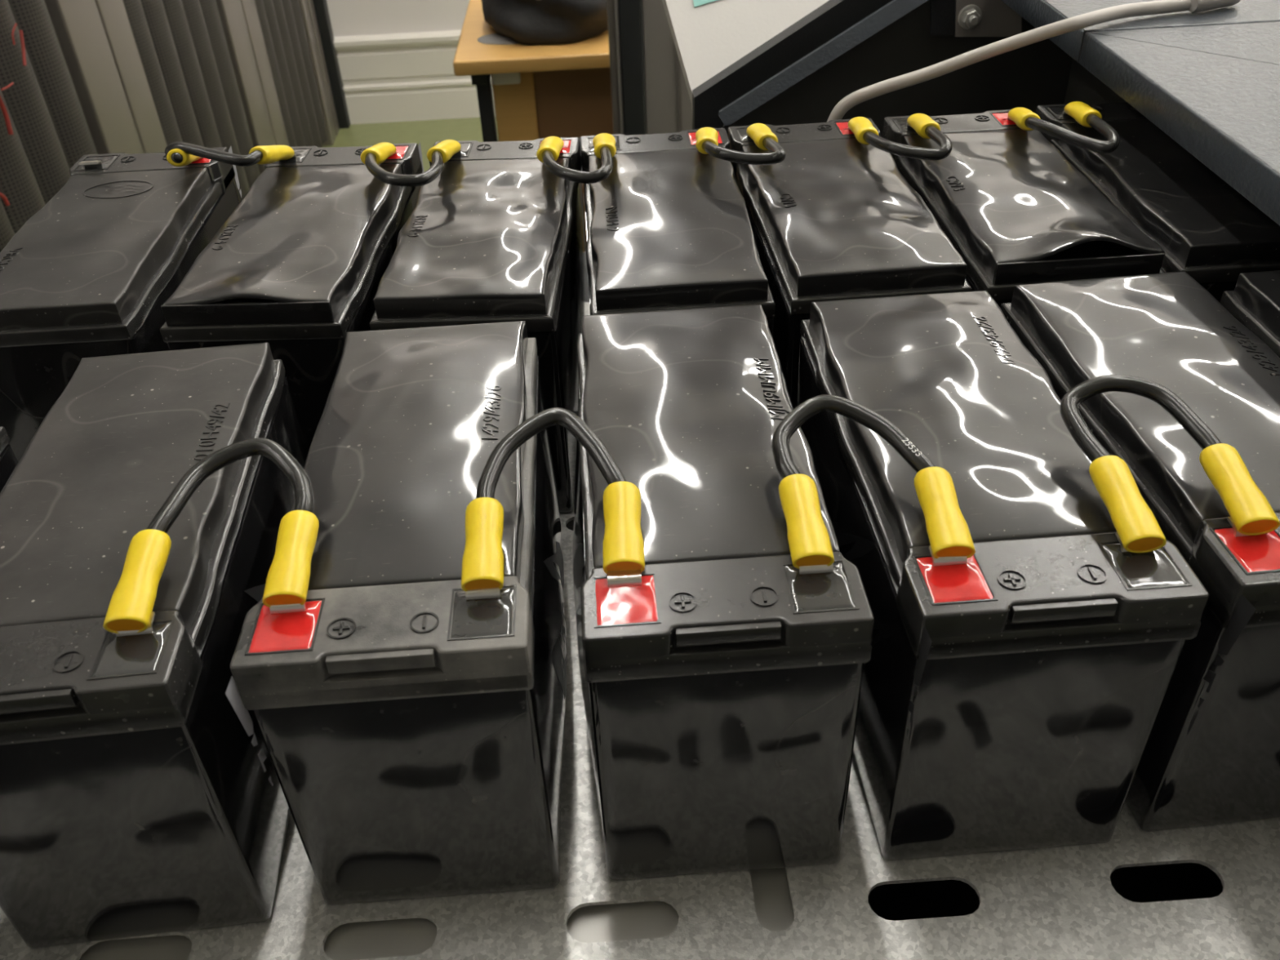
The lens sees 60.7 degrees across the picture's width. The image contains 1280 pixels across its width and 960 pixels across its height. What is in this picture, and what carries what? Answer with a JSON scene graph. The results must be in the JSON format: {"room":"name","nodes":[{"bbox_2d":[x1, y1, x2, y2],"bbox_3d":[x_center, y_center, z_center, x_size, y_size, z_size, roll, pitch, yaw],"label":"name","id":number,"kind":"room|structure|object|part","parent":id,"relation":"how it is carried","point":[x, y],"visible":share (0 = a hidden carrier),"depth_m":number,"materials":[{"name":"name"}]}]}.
{"room":"battery room","nodes":[
{"label":"battery room","id":0,"kind":"room"},
{"bbox_2d":[326,0,469,36],"bbox_3d":[0.104,-2.425,3.093,5.400,2.680,0.100,-4,37,-1],"label":"wall","id":1,"kind":"structure","parent":0,"point":[348,17],"depth_m":3.64,"materials":[{"name":"white paint"}]},
{"bbox_2d":[333,30,495,124],"bbox_3d":[0.153,-1.436,3.768,5.400,0.288,0.030,-4,37,-1],"label":"baseboard","id":2,"kind":"structure","parent":1,"relation":"attached to","point":[409,76],"depth_m":3.75,"materials":[{"name":"white paint"}]},
{"bbox_2d":[322,116,498,171],"bbox_3d":[0.329,0.561,1.417,5.400,0.040,6.200,-4,37,-1],"label":"floor","id":3,"kind":"structure","parent":0,"point":[427,132],"depth_m":3.73,"materials":[{"name":"green carpet"}]},
{"bbox_2d":[0,0,167,252],"bbox_3d":[-1.295,-0.819,1.575,0.660,2.080,0.885,-4,37,-1],"label":"rack","id":4,"kind":"object","parent":3,"relation":"on","point":[82,89],"visible":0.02,"depth_m":1.83,"materials":[{"name":"black metal"}]},
{"bbox_2d":[0,192,9,205],"bbox_3d":[-0.929,-0.411,1.591,0.006,0.031,0.024,-4,37,-1],"label":"lead","id":5,"kind":"object","parent":4,"relation":"attached to","point":[3,197],"visible":1,"depth_m":1.60,"materials":[{"name":"red"}]},
{"bbox_2d":[0,96,13,134],"bbox_3d":[-0.938,-0.539,1.614,0.007,0.059,0.013,-4,37,-1],"label":"lead","id":6,"kind":"object","parent":4,"relation":"attached to","point":[2,107],"visible":1,"depth_m":1.62,"materials":[{"name":"red plastic"}]},
{"bbox_2d":[0,82,13,90],"bbox_3d":[-0.941,-0.585,1.626,0.003,0.006,0.039,-4,37,-1],"label":"lead","id":7,"kind":"object","parent":4,"relation":"attached to","point":[11,83],"visible":1,"depth_m":1.62,"materials":[{"name":"red plastic"}]},
{"bbox_2d":[11,22,17,44],"bbox_3d":[-0.947,-0.676,1.657,0.003,0.025,0.030,-4,37,-1],"label":"lead","id":8,"kind":"object","parent":4,"relation":"attached to","point":[15,24],"visible":1,"depth_m":1.65,"materials":[{"name":"red"}]},
{"bbox_2d":[18,30,26,66],"bbox_3d":[-0.947,-0.663,1.678,0.005,0.047,0.032,-4,37,-1],"label":"lead","id":9,"kind":"object","parent":4,"relation":"attached to","point":[21,36],"visible":1,"depth_m":1.68,"materials":[{"name":"red"}]},
{"bbox_3d":[-0.980,-0.763,1.466,0.042,2.020,0.597,-4,37,-1],"label":"door","id":10,"kind":"part","parent":4,"relation":"part of","materials":[{"name":"grey metal"}]},
{"bbox_2d":[122,0,288,201],"bbox_3d":[-1.344,-1.354,2.277,0.660,2.080,0.875,-4,37,-1],"label":"rack","id":11,"kind":"object","parent":3,"relation":"on","point":[206,64],"visible":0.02,"depth_m":2.55,"materials":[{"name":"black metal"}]},
{"bbox_2d":[254,0,339,147],"bbox_3d":[-1.386,-1.819,2.887,0.660,2.080,0.653,-4,37,-1],"label":"rack","id":12,"kind":"object","parent":3,"relation":"on","point":[290,28],"visible":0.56,"depth_m":3.32,"materials":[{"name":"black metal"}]},
{"bbox_2d":[312,0,350,128],"bbox_3d":[-1.092,-2.038,3.197,0.085,2.030,0.050,-4,37,-1],"label":"post","id":13,"kind":"object","parent":3,"relation":"on","point":[321,7],"visible":0.49,"depth_m":3.66,"materials":[{"name":"black metal"}]},
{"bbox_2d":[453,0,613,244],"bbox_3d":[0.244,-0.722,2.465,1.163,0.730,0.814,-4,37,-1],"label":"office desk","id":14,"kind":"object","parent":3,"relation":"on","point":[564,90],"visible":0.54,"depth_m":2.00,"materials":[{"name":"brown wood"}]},
{"bbox_3d":[-0.307,-0.945,2.253,0.032,0.027,0.740,-4,37,-1],"label":"leg rail","id":15,"kind":"part","parent":14,"relation":"part of","materials":[{"name":"black metal"}]},
{"bbox_3d":[-0.273,-0.460,2.197,0.025,0.678,0.040,-4,37,-1],"label":"leg","id":16,"kind":"part","parent":14,"relation":"part of","materials":[{"name":"black metal"}]},
{"bbox_2d":[477,33,519,44],"bbox_3d":[-0.237,-0.815,2.011,0.124,0.009,0.080,-4,37,-1],"label":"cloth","id":17,"kind":"object","parent":14,"relation":"on","point":[493,38],"visible":0.52,"depth_m":1.99,"materials":[{"name":"grey fabric"}]},
{"bbox_3d":[-0.220,-0.475,2.191,0.076,0.705,0.018,-4,37,-1],"label":"panel","id":18,"kind":"part","parent":14,"relation":"part of","materials":[{"name":"brown wood"}]},
{"bbox_2d":[481,0,608,45],"bbox_3d":[-0.154,-0.978,2.065,0.302,0.191,0.417,-4,37,-1],"label":"bag","id":19,"kind":"object","parent":14,"relation":"on","point":[525,22],"visible":0.9,"depth_m":1.95,"materials":[{"name":"black fabric"}]},
{"bbox_2d":[606,0,692,135],"bbox_3d":[0.152,-0.787,1.568,0.417,1.930,0.499,-4,37,-1],"label":"tall cabinet","id":20,"kind":"object","parent":3,"relation":"on","point":[650,95],"visible":0.02,"depth_m":1.44,"materials":[{"name":"grey metal"}]},
{"bbox_3d":[-0.039,-0.636,1.383,0.009,1.930,0.026,-4,37,-1],"label":"edge trim","id":21,"kind":"part","parent":20,"relation":"part of","materials":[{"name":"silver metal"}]},
{"bbox_3d":[-0.015,-0.638,1.384,0.030,1.930,0.044,-4,37,-1],"label":"corner post","id":22,"kind":"part","parent":20,"relation":"part of","materials":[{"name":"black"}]},
{"bbox_3d":[0.173,-0.792,1.573,0.373,1.930,0.489,-4,37,-1],"label":"panel","id":23,"kind":"part","parent":20,"relation":"part of","materials":[{"name":"grey paint"}]},
{"bbox_2d":[79,0,1279,959],"bbox_3d":[0.032,0.325,0.760,1.290,1.155,0.805,-4,37,-1],"label":"rack","id":24,"kind":"object","parent":3,"relation":"on","point":[1209,80],"depth_m":0.49,"materials":[{"name":"black"}]},
{"bbox_3d":[-0.108,0.135,0.297,0.305,0.021,0.044,-4,37,-1],"label":"support rail","id":25,"kind":"part","parent":24,"relation":"part of","materials":[{"name":"grey metal"}]},
{"bbox_2d":[0,498,1279,959],"bbox_3d":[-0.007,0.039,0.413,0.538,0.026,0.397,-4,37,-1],"label":"metal shelf","id":26,"kind":"object","parent":24,"relation":"on","point":[1059,903],"visible":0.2,"depth_m":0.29,"materials":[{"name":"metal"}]},
{"bbox_2d":[0,426,17,492],"bbox_3d":[-0.217,0.062,0.293,0.076,0.098,0.156,-4,37,-2],"label":"battery","id":27,"kind":"object","parent":26,"relation":"on","point":[8,461],"visible":0.08,"depth_m":0.33,"materials":[{"name":"black plastic"}]},
{"bbox_3d":[-0.219,0.030,0.271,0.065,0.014,0.150,-4,37,-2],"label":"lid","id":28,"kind":"part","parent":27,"relation":"part of","materials":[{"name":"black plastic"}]},
{"bbox_2d":[0,146,241,462],"bbox_3d":[-0.213,-0.069,0.464,0.069,0.098,0.156,-4,37,-1],"label":"battery","id":29,"kind":"object","parent":26,"relation":"on","point":[91,273],"visible":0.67,"depth_m":0.41,"materials":[{"name":"black plastic"}]},
{"bbox_3d":[-0.240,-0.140,0.483,0.015,0.001,0.017,-4,37,-1],"label":"pad frame","id":30,"kind":"part","parent":29,"relation":"part of","materials":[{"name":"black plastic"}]},
{"bbox_3d":[-0.213,-0.094,0.427,0.061,0.010,0.124,-4,37,-1],"label":"plate","id":31,"kind":"part","parent":29,"relation":"part of","materials":[{"name":"plastic"}]},
{"bbox_3d":[-0.214,-0.098,0.438,0.065,0.014,0.150,-4,37,-1],"label":"lid","id":32,"kind":"part","parent":29,"relation":"part of","materials":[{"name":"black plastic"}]},
{"bbox_3d":[-0.196,-0.143,0.484,0.015,0.001,0.017,-4,37,-1],"label":"pad frame","id":33,"kind":"part","parent":29,"relation":"part of","materials":[{"name":"red plastic"}]},
{"bbox_2d":[228,146,241,197],"bbox_3d":[-0.186,-0.135,0.508,0.001,0.038,0.007,-4,37,-1],"label":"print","id":34,"kind":"object","parent":29,"relation":"attached to","point":[230,148],"depth_m":0.50},
{"bbox_2d":[0,342,307,947],"bbox_3d":[-0.139,0.040,0.317,0.074,0.098,0.155,-5,37,-3],"label":"battery","id":35,"kind":"object","parent":26,"relation":"on","point":[136,800],"visible":0.86,"depth_m":0.27,"materials":[{"name":"black plastic"}]},
{"bbox_3d":[-0.113,0.038,0.243,0.015,0.001,0.017,-5,37,-3],"label":"pad frame","id":36,"kind":"part","parent":35,"relation":"part of","materials":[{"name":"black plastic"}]},
{"bbox_3d":[-0.142,-0.002,0.303,0.060,0.010,0.124,-5,37,-3],"label":"plate","id":37,"kind":"part","parent":35,"relation":"part of","materials":[{"name":"plastic"}]},
{"bbox_3d":[-0.141,0.007,0.296,0.065,0.014,0.150,-5,37,-3],"label":"lid","id":38,"kind":"part","parent":35,"relation":"part of","materials":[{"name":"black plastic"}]},
{"bbox_2d":[244,583,266,602],"bbox_3d":[-0.104,0.049,0.324,0.005,0.073,0.075,-5,37,-3],"label":"print","id":39,"kind":"object","parent":35,"relation":"attached to","point":[256,593],"depth_m":0.30},
{"bbox_2d":[160,142,424,454],"bbox_3d":[-0.131,-0.070,0.460,0.069,0.098,0.156,-1,37,2],"label":"battery","id":40,"kind":"object","parent":26,"relation":"on","point":[299,265],"visible":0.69,"depth_m":0.40,"materials":[{"name":"black plastic"}]},
{"bbox_2d":[164,141,293,166],"bbox_3d":[-0.176,-0.136,0.460,0.051,0.015,0.033,1,38,4],"label":"jumper cable","id":41,"kind":"object","parent":40,"relation":"attached to","point":[178,153],"visible":1,"depth_m":0.45,"materials":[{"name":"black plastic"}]},
{"bbox_3d":[-0.133,-0.096,0.423,0.061,0.012,0.124,-1,37,2],"label":"plate","id":42,"kind":"part","parent":40,"relation":"part of","materials":[{"name":"black plastic"}]},
{"bbox_3d":[-0.133,-0.099,0.434,0.065,0.014,0.150,-1,37,2],"label":"lid","id":43,"kind":"part","parent":40,"relation":"part of","materials":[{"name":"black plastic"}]},
{"bbox_3d":[-0.154,-0.143,0.481,0.015,0.001,0.017,-1,37,2],"label":"pad frame","id":44,"kind":"part","parent":40,"relation":"part of","materials":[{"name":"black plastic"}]},
{"bbox_3d":[-0.110,-0.143,0.479,0.015,0.001,0.017,-1,37,2],"label":"pad frame","id":45,"kind":"part","parent":40,"relation":"part of","materials":[{"name":"red plastic"}]},
{"bbox_2d":[417,142,424,172],"bbox_3d":[-0.099,-0.136,0.503,0.001,0.038,0.007,-1,37,2],"label":"print","id":46,"kind":"object","parent":40,"relation":"attached to","point":[420,147],"depth_m":0.49},
{"bbox_2d":[225,320,566,905],"bbox_3d":[-0.060,0.032,0.323,0.074,0.098,0.156,-4,37,-2],"label":"battery","id":47,"kind":"object","parent":26,"relation":"on","point":[411,722],"visible":0.94,"depth_m":0.27,"materials":[{"name":"black plastic"}]},
{"bbox_2d":[103,437,319,633],"bbox_3d":[-0.099,0.011,0.262,0.044,0.015,0.056,-4,37,-1],"label":"jumper cable","id":48,"kind":"object","parent":47,"relation":"attached to","point":[132,601],"visible":1,"depth_m":0.26,"materials":[{"name":"yellow plastic"}]},
{"bbox_2d":[225,675,273,786],"bbox_3d":[-0.088,0.059,0.248,0.001,0.038,0.007,-4,37,-2],"label":"print","id":49,"kind":"object","parent":47,"relation":"attached to","point":[233,693],"depth_m":0.24},
{"bbox_3d":[-0.080,0.033,0.247,0.015,0.001,0.017,-4,37,-2],"label":"pad frame","id":50,"kind":"part","parent":47,"relation":"part of","materials":[{"name":"red plastic"}]},
{"bbox_3d":[-0.061,-0.001,0.302,0.065,0.014,0.150,-4,37,-2],"label":"lid","id":51,"kind":"part","parent":47,"relation":"part of","materials":[{"name":"plastic"}]},
{"bbox_3d":[-0.062,-0.011,0.308,0.060,0.012,0.124,-4,37,-2],"label":"plate","id":52,"kind":"part","parent":47,"relation":"part of","materials":[{"name":"black plastic"}]},
{"bbox_3d":[-0.036,0.030,0.248,0.015,0.001,0.017,-4,37,-2],"label":"pad frame","id":53,"kind":"part","parent":47,"relation":"part of","materials":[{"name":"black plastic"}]},
{"bbox_2d":[544,541,566,698],"bbox_3d":[-0.025,0.041,0.329,0.004,0.073,0.075,-5,37,-3],"label":"print","id":54,"kind":"object","parent":47,"relation":"attached to","point":[555,639],"depth_m":0.30,"materials":[{"name":"grey"}]},
{"bbox_2d":[369,135,590,512],"bbox_3d":[-0.059,-0.072,0.458,0.066,0.098,0.156,-1,37,2],"label":"battery","id":55,"kind":"object","parent":26,"relation":"on","point":[497,236],"visible":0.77,"depth_m":0.41,"materials":[{"name":"black plastic"}]},
{"bbox_2d":[360,139,461,186],"bbox_3d":[-0.095,-0.129,0.447,0.039,0.013,0.059,-4,37,-1],"label":"jumper cable","id":56,"kind":"object","parent":55,"relation":"attached to","point":[372,157],"visible":1,"depth_m":0.44,"materials":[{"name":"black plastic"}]},
{"bbox_3d":[-0.082,-0.144,0.479,0.015,0.001,0.017,-1,37,2],"label":"pad frame","id":57,"kind":"part","parent":55,"relation":"part of","materials":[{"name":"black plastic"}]},
{"bbox_3d":[-0.061,-0.098,0.422,0.062,0.012,0.124,-1,37,2],"label":"plate","id":58,"kind":"part","parent":55,"relation":"part of","materials":[{"name":"black plastic"}]},
{"bbox_3d":[-0.060,-0.101,0.432,0.066,0.014,0.150,-1,37,2],"label":"lid","id":59,"kind":"part","parent":55,"relation":"part of","materials":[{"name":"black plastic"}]},
{"bbox_3d":[-0.037,-0.145,0.477,0.015,0.001,0.017,-1,37,2],"label":"pad frame","id":60,"kind":"part","parent":55,"relation":"part of","materials":[{"name":"red plastic"}]},
{"bbox_2d":[536,133,616,183],"bbox_3d":[-0.026,-0.130,0.444,0.033,0.013,0.061,-4,37,-1],"label":"jumper cable","id":61,"kind":"object","parent":55,"relation":"attached to","point":[604,144],"visible":1,"depth_m":0.43,"materials":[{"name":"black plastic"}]},
{"bbox_2d":[580,126,775,339],"bbox_3d":[0.012,-0.075,0.459,0.066,0.098,0.155,-4,37,-1],"label":"battery","id":62,"kind":"object","parent":26,"relation":"on","point":[669,228],"visible":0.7,"depth_m":0.40,"materials":[{"name":"black plastic"}]},
{"bbox_3d":[-0.016,-0.147,0.478,0.015,0.001,0.017,-4,37,-1],"label":"pad frame","id":63,"kind":"part","parent":62,"relation":"part of","materials":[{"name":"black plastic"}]},
{"bbox_3d":[0.011,-0.101,0.422,0.061,0.012,0.124,-4,37,-1],"label":"plate","id":64,"kind":"part","parent":62,"relation":"part of","materials":[{"name":"black plastic"}]},
{"bbox_3d":[0.029,-0.150,0.479,0.015,0.001,0.017,-4,37,-1],"label":"pad frame","id":65,"kind":"part","parent":62,"relation":"part of","materials":[{"name":"red plastic"}]},
{"bbox_2d":[695,123,786,164],"bbox_3d":[0.040,-0.137,0.448,0.034,0.014,0.057,-4,37,-1],"label":"jumper cable","id":66,"kind":"object","parent":62,"relation":"attached to","point":[706,138],"visible":1,"depth_m":0.44,"materials":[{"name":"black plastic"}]},
{"bbox_2d":[572,304,874,879],"bbox_3d":[0.017,0.026,0.326,0.075,0.099,0.156,-4,37,-1],"label":"battery","id":67,"kind":"object","parent":26,"relation":"on","point":[721,678],"visible":0.93,"depth_m":0.27,"materials":[{"name":"black plastic"}]},
{"bbox_2d":[461,407,644,591],"bbox_3d":[-0.021,0.003,0.267,0.043,0.016,0.054,-4,37,-1],"label":"jumper cable","id":68,"kind":"object","parent":67,"relation":"attached to","point":[623,545],"visible":1,"depth_m":0.26,"materials":[{"name":"yellow plastic"}]},
{"bbox_2d":[584,653,595,756],"bbox_3d":[-0.011,0.053,0.251,0.001,0.038,0.007,-4,37,-2],"label":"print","id":69,"kind":"object","parent":67,"relation":"attached to","point":[584,653],"depth_m":0.25},
{"bbox_3d":[-0.003,0.027,0.250,0.015,0.001,0.017,-4,37,-1],"label":"pad frame","id":70,"kind":"part","parent":67,"relation":"part of","materials":[{"name":"red plastic"}]},
{"bbox_3d":[0.015,-0.017,0.310,0.061,0.013,0.124,-4,37,-1],"label":"plate","id":71,"kind":"part","parent":67,"relation":"part of","materials":[{"name":"black plastic"}]},
{"bbox_3d":[0.015,-0.007,0.305,0.065,0.014,0.150,-4,37,-1],"label":"lid","id":72,"kind":"part","parent":67,"relation":"part of","materials":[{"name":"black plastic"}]},
{"bbox_3d":[0.041,0.024,0.251,0.015,0.001,0.017,-4,37,-1],"label":"pad frame","id":73,"kind":"part","parent":67,"relation":"part of","materials":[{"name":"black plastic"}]},
{"bbox_2d":[728,117,972,408],"bbox_3d":[0.079,-0.081,0.462,0.066,0.098,0.155,-4,37,-2],"label":"battery","id":74,"kind":"object","parent":26,"relation":"on","point":[837,219],"visible":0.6,"depth_m":0.40,"materials":[{"name":"black plastic"}]},
{"bbox_3d":[0.050,-0.152,0.481,0.015,0.001,0.017,-4,37,-2],"label":"pad frame","id":75,"kind":"part","parent":74,"relation":"part of","materials":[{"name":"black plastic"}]},
{"bbox_3d":[0.095,-0.155,0.482,0.015,0.001,0.017,-4,37,-2],"label":"pad frame","id":76,"kind":"part","parent":74,"relation":"part of","materials":[{"name":"red plastic"}]},
{"bbox_3d":[0.078,-0.110,0.436,0.065,0.014,0.150,-4,37,-2],"label":"lid","id":77,"kind":"part","parent":74,"relation":"part of","materials":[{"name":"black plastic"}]},
{"bbox_3d":[0.078,-0.107,0.425,0.061,0.012,0.124,-4,37,-2],"label":"plate","id":78,"kind":"part","parent":74,"relation":"part of","materials":[{"name":"black plastic"}]},
{"bbox_2d":[848,113,952,159],"bbox_3d":[0.109,-0.140,0.448,0.037,0.014,0.062,-4,37,-1],"label":"jumper cable","id":79,"kind":"object","parent":74,"relation":"attached to","point":[863,129],"visible":1,"depth_m":0.44,"materials":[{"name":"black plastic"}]},
{"bbox_2d":[795,290,1208,860],"bbox_3d":[0.092,0.021,0.328,0.073,0.098,0.156,-4,37,-2],"label":"battery","id":80,"kind":"object","parent":26,"relation":"on","point":[1013,691],"visible":0.88,"depth_m":0.28,"materials":[{"name":"black plastic"}]},
{"bbox_2d":[771,394,975,568],"bbox_3d":[0.055,-0.001,0.269,0.043,0.016,0.052,-4,37,-1],"label":"jumper cable","id":81,"kind":"object","parent":80,"relation":"attached to","point":[948,534],"visible":1,"depth_m":0.26,"materials":[{"name":"yellow plastic"}]},
{"bbox_2d":[902,437,921,455],"bbox_3d":[0.067,-0.008,0.271,0.002,0.002,0.006,-22,42,-24],"label":"print","id":82,"kind":"object","parent":81,"relation":"on","point":[908,448],"depth_m":0.27,"materials":[{"name":"white paint"}]},
{"bbox_2d":[906,625,931,737],"bbox_3d":[0.064,0.048,0.252,0.001,0.038,0.007,-4,37,-2],"label":"print","id":83,"kind":"object","parent":80,"relation":"attached to","point":[926,642],"depth_m":0.25},
{"bbox_3d":[0.072,0.022,0.251,0.015,0.001,0.017,-4,37,-2],"label":"pad frame","id":84,"kind":"part","parent":80,"relation":"part of","materials":[{"name":"red plastic"}]},
{"bbox_3d":[0.089,-0.021,0.312,0.061,0.012,0.124,-4,37,-2],"label":"plate","id":85,"kind":"part","parent":80,"relation":"part of","materials":[{"name":"black plastic"}]},
{"bbox_3d":[0.090,-0.012,0.306,0.065,0.014,0.150,-4,37,-2],"label":"lid","id":86,"kind":"part","parent":80,"relation":"part of","materials":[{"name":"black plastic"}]},
{"bbox_3d":[0.116,0.019,0.253,0.015,0.001,0.017,-4,37,-2],"label":"pad frame","id":87,"kind":"part","parent":80,"relation":"part of","materials":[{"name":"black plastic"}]},
{"bbox_2d":[881,109,1164,306],"bbox_3d":[0.148,-0.087,0.462,0.068,0.102,0.156,-4,37,-2],"label":"battery","id":88,"kind":"object","parent":26,"relation":"on","point":[1016,211],"visible":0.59,"depth_m":0.41,"materials":[{"name":"black plastic"}]},
{"bbox_3d":[0.121,-0.157,0.483,0.015,0.001,0.017,-4,37,-2],"label":"pad frame","id":89,"kind":"part","parent":88,"relation":"part of","materials":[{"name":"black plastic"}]},
{"bbox_3d":[0.165,-0.160,0.484,0.015,0.001,0.017,-4,37,-2],"label":"pad frame","id":90,"kind":"part","parent":88,"relation":"part of","materials":[{"name":"red plastic"}]},
{"bbox_2d":[1008,101,1119,153],"bbox_3d":[0.175,-0.146,0.451,0.035,0.014,0.070,2,38,6],"label":"jumper cable","id":91,"kind":"object","parent":88,"relation":"attached to","point":[1086,116],"visible":1,"depth_m":0.44,"materials":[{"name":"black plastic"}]},
{"bbox_2d":[1000,271,1279,831],"bbox_3d":[0.162,0.014,0.333,0.070,0.098,0.156,-5,37,-3],"label":"battery","id":92,"kind":"object","parent":26,"relation":"on","point":[1211,756],"visible":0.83,"depth_m":0.29,"materials":[{"name":"black plastic"}]},
{"bbox_3d":[0.161,-0.018,0.311,0.065,0.014,0.150,-5,37,-3],"label":"lid","id":93,"kind":"part","parent":92,"relation":"part of","materials":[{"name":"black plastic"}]},
{"bbox_3d":[0.160,-0.028,0.317,0.060,0.011,0.124,-5,37,-3],"label":"plate","id":94,"kind":"part","parent":92,"relation":"part of","materials":[{"name":"black plastic"}]},
{"bbox_2d":[1059,374,1279,552],"bbox_3d":[0.129,-0.006,0.270,0.038,0.016,0.054,-4,37,-1],"label":"jumper cable","id":95,"kind":"object","parent":92,"relation":"attached to","point":[1136,526],"visible":1,"depth_m":0.26,"materials":[{"name":"yellow plastic"}]},
{"bbox_2d":[1197,593,1256,707],"bbox_3d":[0.137,0.042,0.256,0.001,0.038,0.007,-5,37,-3],"label":"print","id":96,"kind":"object","parent":92,"relation":"attached to","point":[1243,611],"depth_m":0.25},
{"bbox_3d":[0.144,0.016,0.256,0.015,0.001,0.017,-5,37,-3],"label":"pad frame","id":97,"kind":"part","parent":92,"relation":"part of","materials":[{"name":"red plastic"}]},
{"bbox_2d":[1035,102,1279,302],"bbox_3d":[0.218,-0.092,0.468,0.069,0.098,0.155,-4,37,-1],"label":"battery","id":98,"kind":"object","parent":26,"relation":"on","point":[1206,230],"visible":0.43,"depth_m":0.41,"materials":[{"name":"black plastic"}]},
{"bbox_3d":[0.191,-0.164,0.487,0.015,0.001,0.017,-4,37,-1],"label":"pad frame","id":99,"kind":"part","parent":98,"relation":"part of","materials":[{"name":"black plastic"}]},
{"bbox_3d":[0.217,-0.117,0.431,0.061,0.010,0.124,-4,37,-1],"label":"plate","id":100,"kind":"part","parent":98,"relation":"part of","materials":[{"name":"black plastic"}]},
{"bbox_2d":[1219,270,1279,357],"bbox_3d":[0.235,0.011,0.332,0.070,0.098,0.156,-4,37,-1],"label":"battery","id":101,"kind":"object","parent":26,"relation":"on","point":[1255,300],"visible":0.19,"depth_m":0.36,"materials":[{"name":"black plastic"}]},
{"bbox_3d":[0.233,-0.031,0.317,0.061,0.011,0.124,-4,37,-1],"label":"plate","id":102,"kind":"part","parent":101,"relation":"part of","materials":[{"name":"black plastic"}]},
{"bbox_2d":[693,0,717,7],"bbox_3d":[0.049,-0.315,0.708,0.033,0.012,0.011,-4,37,-1],"label":"sticky note","id":103,"kind":"object","parent":24,"relation":"attached to","point":[696,2],"visible":1,"depth_m":0.71,"materials":[{"name":"teal paper"}]},
{"bbox_3d":[0.096,-0.287,0.714,0.171,0.107,0.096,-4,37,-1],"label":"pale panel","id":104,"kind":"part","parent":24,"relation":"part of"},
{"bbox_3d":[0.151,-0.206,0.659,0.203,0.171,0.003,-4,37,-1],"label":"panel","id":105,"kind":"part","parent":24,"relation":"part of","materials":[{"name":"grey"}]},
{"bbox_2d":[957,4,982,29],"bbox_3d":[0.185,-0.259,0.613,0.013,0.013,0.002,-4,37,-1],"label":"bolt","id":106,"kind":"object","parent":24,"relation":"in","point":[969,15],"depth_m":0.61,"materials":[{"name":"silver metal"}]},
{"bbox_3d":[0.196,-0.261,0.609,0.041,0.030,0.012,-4,37,-1],"label":"corner bracket","id":107,"kind":"part","parent":24,"relation":"part of","materials":[{"name":"black metal"}]},
{"bbox_2d":[826,0,1240,121],"bbox_3d":[0.182,-0.171,0.511,0.194,0.093,0.028,-7,38,-5],"label":"cable","id":108,"kind":"object","parent":24,"relation":"on","point":[1162,6],"visible":0.82,"depth_m":0.49,"materials":[{"name":"grey plastic"}]}
]}

